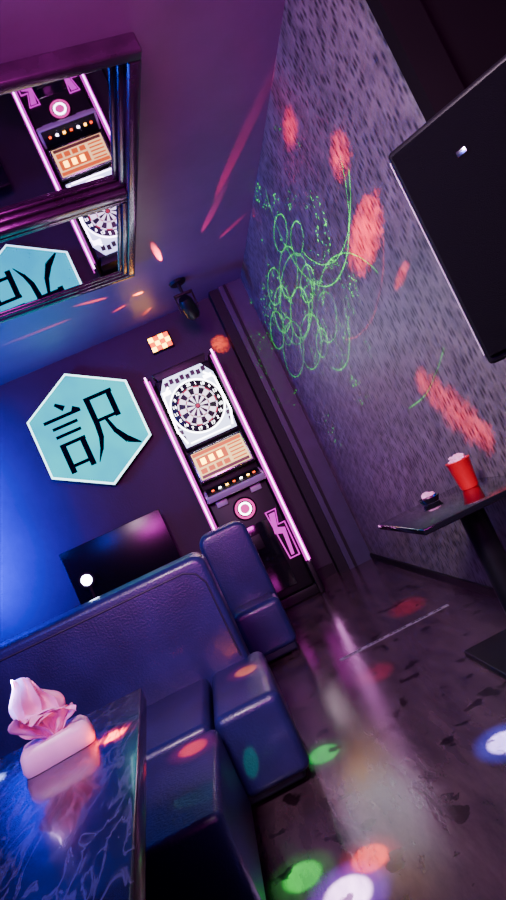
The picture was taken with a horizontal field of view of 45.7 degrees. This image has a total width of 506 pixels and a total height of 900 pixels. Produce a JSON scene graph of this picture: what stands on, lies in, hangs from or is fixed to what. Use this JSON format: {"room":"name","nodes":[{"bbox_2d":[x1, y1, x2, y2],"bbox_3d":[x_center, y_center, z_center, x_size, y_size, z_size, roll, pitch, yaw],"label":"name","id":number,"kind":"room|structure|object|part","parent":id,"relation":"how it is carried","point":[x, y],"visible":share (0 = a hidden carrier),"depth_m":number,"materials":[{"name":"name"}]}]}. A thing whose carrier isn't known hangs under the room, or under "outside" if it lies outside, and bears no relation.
{"room":"entertainment venue","nodes":[
{"label":"entertainment venue","id":0,"kind":"room"},
{"bbox_2d":[0,0,284,384],"bbox_3d":[-1.189,-1.206,1.978,4.100,0.100,6.700,-25,-3,-6],"label":"ceiling","id":1,"kind":"structure","parent":0,"point":[207,66],"depth_m":2.97,"materials":[{"name":"paint"}]},
{"bbox_2d":[0,32,141,323],"bbox_3d":[-1.485,-0.923,2.807,2.000,0.079,1.900,-24,-3,-14],"label":"mirror","id":2,"kind":"object","parent":1,"relation":"attached to","point":[70,116],"depth_m":2.70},
{"bbox_2d":[169,277,199,319],"bbox_3d":[-0.518,-1.150,4.608,0.150,0.308,0.191,-25,-3,-6],"label":"light","id":3,"kind":"object","parent":1,"relation":"hanging from","point":[186,302],"visible":1,"depth_m":4.58,"materials":[{"name":"black plastic"}]},
{"bbox_3d":[-0.579,-1.282,4.605,0.140,0.019,0.140,-25,-3,-6],"label":"ceiling plate","id":4,"kind":"part","parent":3,"relation":"part of","materials":[{"name":"black plastic"}]},
{"bbox_3d":[-0.554,-1.228,4.602,0.024,0.100,0.024,-25,-3,-6],"label":"stem","id":5,"kind":"part","parent":3,"relation":"part of","materials":[{"name":"black plastic"}]},
{"bbox_2d":[0,298,336,642],"bbox_3d":[-1.104,0.437,5.108,3.400,2.640,0.100,-25,-3,-6],"label":"wall","id":6,"kind":"structure","parent":0,"point":[42,518],"depth_m":5.07,"materials":[{"name":"paint"}]},
{"bbox_2d":[27,373,152,485],"bbox_3d":[-1.362,-0.171,5.029,0.892,1.030,0.124,-25,-3,-6],"label":"sign","id":7,"kind":"object","parent":6,"relation":"attached to","point":[87,429],"visible":1,"depth_m":4.97,"materials":[{"name":"teal plastic"}]},
{"bbox_2d":[146,330,174,354],"bbox_3d":[-0.798,-0.928,5.180,0.200,0.150,0.056,-25,-3,-6],"label":"led display","id":8,"kind":"object","parent":6,"relation":"attached to","point":[158,343],"visible":1,"depth_m":5.15,"materials":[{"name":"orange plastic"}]},
{"bbox_2d":[208,289,348,573],"bbox_3d":[0.208,-0.172,5.157,0.084,2.639,0.129,-25,-3,-6],"label":"black edge","id":9,"kind":"object","parent":6,"relation":"attached to","point":[214,296],"visible":1,"depth_m":5.10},
{"bbox_2d":[316,563,335,579],"bbox_3d":[-0.696,1.648,4.969,3.080,0.090,0.019,-25,-3,-6],"label":"baseboard","id":10,"kind":"structure","parent":6,"relation":"attached to","point":[328,570],"depth_m":5.13,"materials":[{"name":"black plastic"}]},
{"bbox_2d":[218,278,370,568],"bbox_3d":[0.345,-0.235,5.159,0.214,2.639,0.159,-25,-3,-6],"label":"face","id":11,"kind":"object","parent":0,"point":[255,329],"depth_m":5.09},
{"bbox_3d":[0.306,-0.222,5.079,0.025,2.639,0.010,-25,-3,-6],"label":"front strip","id":12,"kind":"part","parent":11,"relation":"part of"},
{"bbox_2d":[240,0,505,586],"bbox_3d":[0.620,-0.450,3.574,0.100,2.640,3.590,-25,-3,-6],"label":"wall","id":13,"kind":"structure","parent":0,"point":[390,378],"depth_m":2.77,"materials":[{"name":"paper"}]},
{"bbox_2d":[370,553,497,598],"bbox_3d":[1.125,0.735,3.376,0.014,0.050,3.310,-25,-3,-6],"label":"baseboard","id":14,"kind":"structure","parent":13,"relation":"attached to","point":[472,586],"depth_m":3.52,"materials":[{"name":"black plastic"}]},
{"bbox_2d":[389,54,505,363],"bbox_3d":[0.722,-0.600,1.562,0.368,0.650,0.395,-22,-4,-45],"label":"television","id":15,"kind":"object","parent":13,"relation":"attached to","point":[451,171],"visible":1,"depth_m":1.49,"materials":[{"name":"black plastic"}]},
{"bbox_2d":[251,559,505,899],"bbox_3d":[-0.033,1.275,1.844,4.100,0.100,6.700,-25,-3,-6],"label":"floor","id":16,"kind":"structure","parent":0,"point":[401,795],"depth_m":1.97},
{"bbox_2d":[0,688,146,899],"bbox_3d":[-0.439,0.973,0.730,1.065,0.680,1.200,-25,-3,-6],"label":"marble table","id":17,"kind":"object","parent":16,"relation":"on","point":[75,829],"visible":1,"depth_m":0.84,"materials":[{"name":"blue stone"}]},
{"bbox_2d":[8,677,95,778],"bbox_3d":[-0.405,0.505,1.158,0.141,0.178,0.107,-24,-3,-20],"label":"tissue box","id":18,"kind":"object","parent":17,"relation":"on","point":[41,713],"visible":1,"depth_m":1.15,"materials":[{"name":"plastic"}]},
{"bbox_2d":[0,552,308,805],"bbox_3d":[-0.939,1.211,2.299,2.120,0.825,0.820,-25,-3,-6],"label":"sofa","id":19,"kind":"object","parent":16,"relation":"on","point":[170,632],"visible":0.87,"depth_m":2.48,"materials":[{"name":"leather"}]},
{"bbox_3d":[-1.009,1.203,2.566,2.060,0.725,0.280,-25,-3,-6],"label":"backrest","id":20,"kind":"part","parent":19,"relation":"part of","materials":[{"name":"leather"}]},
{"bbox_3d":[-0.965,1.426,2.166,1.865,0.245,0.600,-25,-3,-6],"label":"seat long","id":21,"kind":"part","parent":19,"relation":"part of","materials":[{"name":"leather"}]},
{"bbox_3d":[0.008,1.009,2.285,0.245,0.290,0.600,-25,-3,-6],"label":"seat corner","id":22,"kind":"part","parent":19,"relation":"part of","materials":[{"name":"leather"}]},
{"bbox_2d":[146,729,265,899],"bbox_3d":[-0.361,1.176,1.630,0.740,0.335,0.560,-25,-3,-6],"label":"ottoman","id":23,"kind":"object","parent":16,"relation":"on","point":[201,842],"visible":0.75,"depth_m":1.45,"materials":[{"name":"leather"}]},
{"bbox_2d":[144,349,324,609],"bbox_3d":[-0.163,0.282,4.848,0.606,2.100,0.500,-25,-3,-6],"label":"machine","id":24,"kind":"object","parent":16,"relation":"on","point":[225,466],"visible":0.95,"depth_m":4.69,"materials":[{"name":"black plastic"}]},
{"bbox_2d":[162,390,171,396],"bbox_3d":[-0.676,-0.442,4.701,0.070,0.030,0.020,-25,-3,-6],"label":"lamp","id":25,"kind":"object","parent":24,"relation":"attached to","point":[165,393],"depth_m":4.69,"materials":[{"name":"white plastic"}]},
{"bbox_2d":[161,364,236,447],"bbox_3d":[-0.443,-0.362,4.716,0.466,0.570,0.032,-25,-3,-6],"label":"dartboard","id":26,"kind":"object","parent":24,"relation":"attached to","point":[194,400],"depth_m":4.70,"materials":[{"name":"white plastic"}]},
{"bbox_2d":[203,372,210,378],"bbox_3d":[-0.360,-0.587,4.740,0.070,0.030,0.020,-25,-3,-6],"label":"lamp","id":27,"kind":"object","parent":24,"relation":"attached to","point":[206,375],"depth_m":4.73,"materials":[{"name":"white plastic"}]},
{"bbox_2d":[187,430,254,485],"bbox_3d":[-0.249,0.060,4.721,0.470,0.274,0.112,-25,-3,-6],"label":"monitor","id":28,"kind":"object","parent":24,"relation":"on","point":[230,453],"depth_m":4.69,"materials":[{"name":"black"}]},
{"bbox_3d":[-0.156,0.247,4.668,0.450,0.060,0.128,-25,-3,-6],"label":"control plate","id":29,"kind":"part","parent":24,"relation":"part of","materials":[{"name":"black plastic"}]},
{"bbox_2d":[203,467,265,503],"bbox_3d":[-0.145,0.275,4.679,0.490,0.108,0.161,-25,-3,-6],"label":"shelf","id":30,"kind":"object","parent":24,"relation":"attached to","point":[242,481],"depth_m":4.65,"materials":[{"name":"grey plastic"}]},
{"bbox_3d":[0.020,0.729,4.674,0.120,0.120,0.008,-25,-3,-6],"label":"coin slot panel","id":31,"kind":"part","parent":24,"relation":"part of","materials":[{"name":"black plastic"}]},
{"bbox_3d":[0.105,0.844,4.681,0.280,0.560,0.012,-25,-3,-6],"label":"door","id":32,"kind":"part","parent":24,"relation":"part of","materials":[{"name":"black"}]},
{"bbox_2d":[199,521,297,662],"bbox_3d":[-0.035,0.862,3.686,0.315,0.830,0.480,-25,-3,-6],"label":"sofa","id":33,"kind":"object","parent":16,"relation":"on","point":[262,621],"visible":0.88,"depth_m":3.66,"materials":[{"name":"leather"}]},
{"bbox_3d":[-0.061,0.836,3.797,0.315,0.750,0.260,-25,-3,-6],"label":"backrest","id":34,"kind":"part","parent":33,"relation":"part of","materials":[{"name":"leather"}]},
{"bbox_3d":[0.062,1.042,3.567,0.295,0.290,0.260,-25,-3,-6],"label":"seat","id":35,"kind":"part","parent":33,"relation":"part of","materials":[{"name":"leather"}]},
{"bbox_2d":[340,604,448,660],"bbox_3d":[0.724,0.930,3.066,0.630,0.004,0.028,-25,-3,-6],"label":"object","id":36,"kind":"object","parent":16,"relation":"on","point":[446,605],"visible":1,"depth_m":3.06,"materials":[{"name":"silver metal"}]},
{"bbox_2d":[378,475,505,679],"bbox_3d":[0.878,0.473,2.246,0.460,0.622,0.560,-25,-3,-6],"label":"bar table","id":37,"kind":"object","parent":16,"relation":"on","point":[454,504],"visible":0.91,"depth_m":2.18,"materials":[{"name":"black metal"}]},
{"bbox_2d":[418,491,438,505],"bbox_3d":[0.713,0.191,2.439,0.090,0.046,0.090,-25,-3,-6],"label":"ashtray","id":38,"kind":"object","parent":37,"relation":"on","point":[427,497],"visible":1,"depth_m":2.42,"materials":[{"name":"black"}]},
{"bbox_2d":[445,453,477,490],"bbox_3d":[0.822,0.082,2.358,0.100,0.143,0.100,-25,-3,-6],"label":"cup","id":39,"kind":"object","parent":37,"relation":"on","point":[459,465],"visible":1,"depth_m":2.33,"materials":[{"name":"plastic"}]},
{"bbox_3d":[1.037,0.724,2.205,0.370,0.030,0.460,-25,-3,-6],"label":"plate","id":40,"kind":"part","parent":37,"relation":"part of","materials":[{"name":"black plastic"}]},
{"bbox_3d":[-0.790,1.510,4.778,1.200,0.400,0.350,-25,-3,-6],"label":"tv cabinet","id":41,"kind":"object","parent":16,"relation":"on","visible":0},
{"bbox_2d":[79,572,96,597],"bbox_3d":[-1.199,1.183,4.628,0.120,0.518,0.100,-25,-3,-6],"label":"lamp","id":42,"kind":"object","parent":41,"relation":"on","point":[86,580],"visible":0.67,"depth_m":4.62,"materials":[{"name":"white plastic"}]},
{"bbox_2d":[59,509,180,604],"bbox_3d":[-1.003,0.986,4.814,0.860,0.728,0.180,-25,-3,-6],"label":"television","id":43,"kind":"object","parent":41,"relation":"on","point":[117,557],"visible":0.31,"depth_m":4.80,"materials":[{"name":"black glass"}]},
{"bbox_2d":[420,0,505,88],"bbox_3d":[1.034,-0.734,1.877,0.500,2.640,0.100,-25,-3,-6],"label":"wall","id":44,"kind":"structure","parent":0,"point":[472,33],"depth_m":1.85,"materials":[{"name":"paint"}]},
{"bbox_2d":[366,0,464,121],"bbox_3d":[0.763,-0.614,1.762,0.115,2.640,0.060,-25,-3,-6],"label":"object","id":45,"kind":"structure","parent":44,"relation":"attached to","point":[406,27],"depth_m":1.76,"materials":[{"name":"paint"}]}
]}

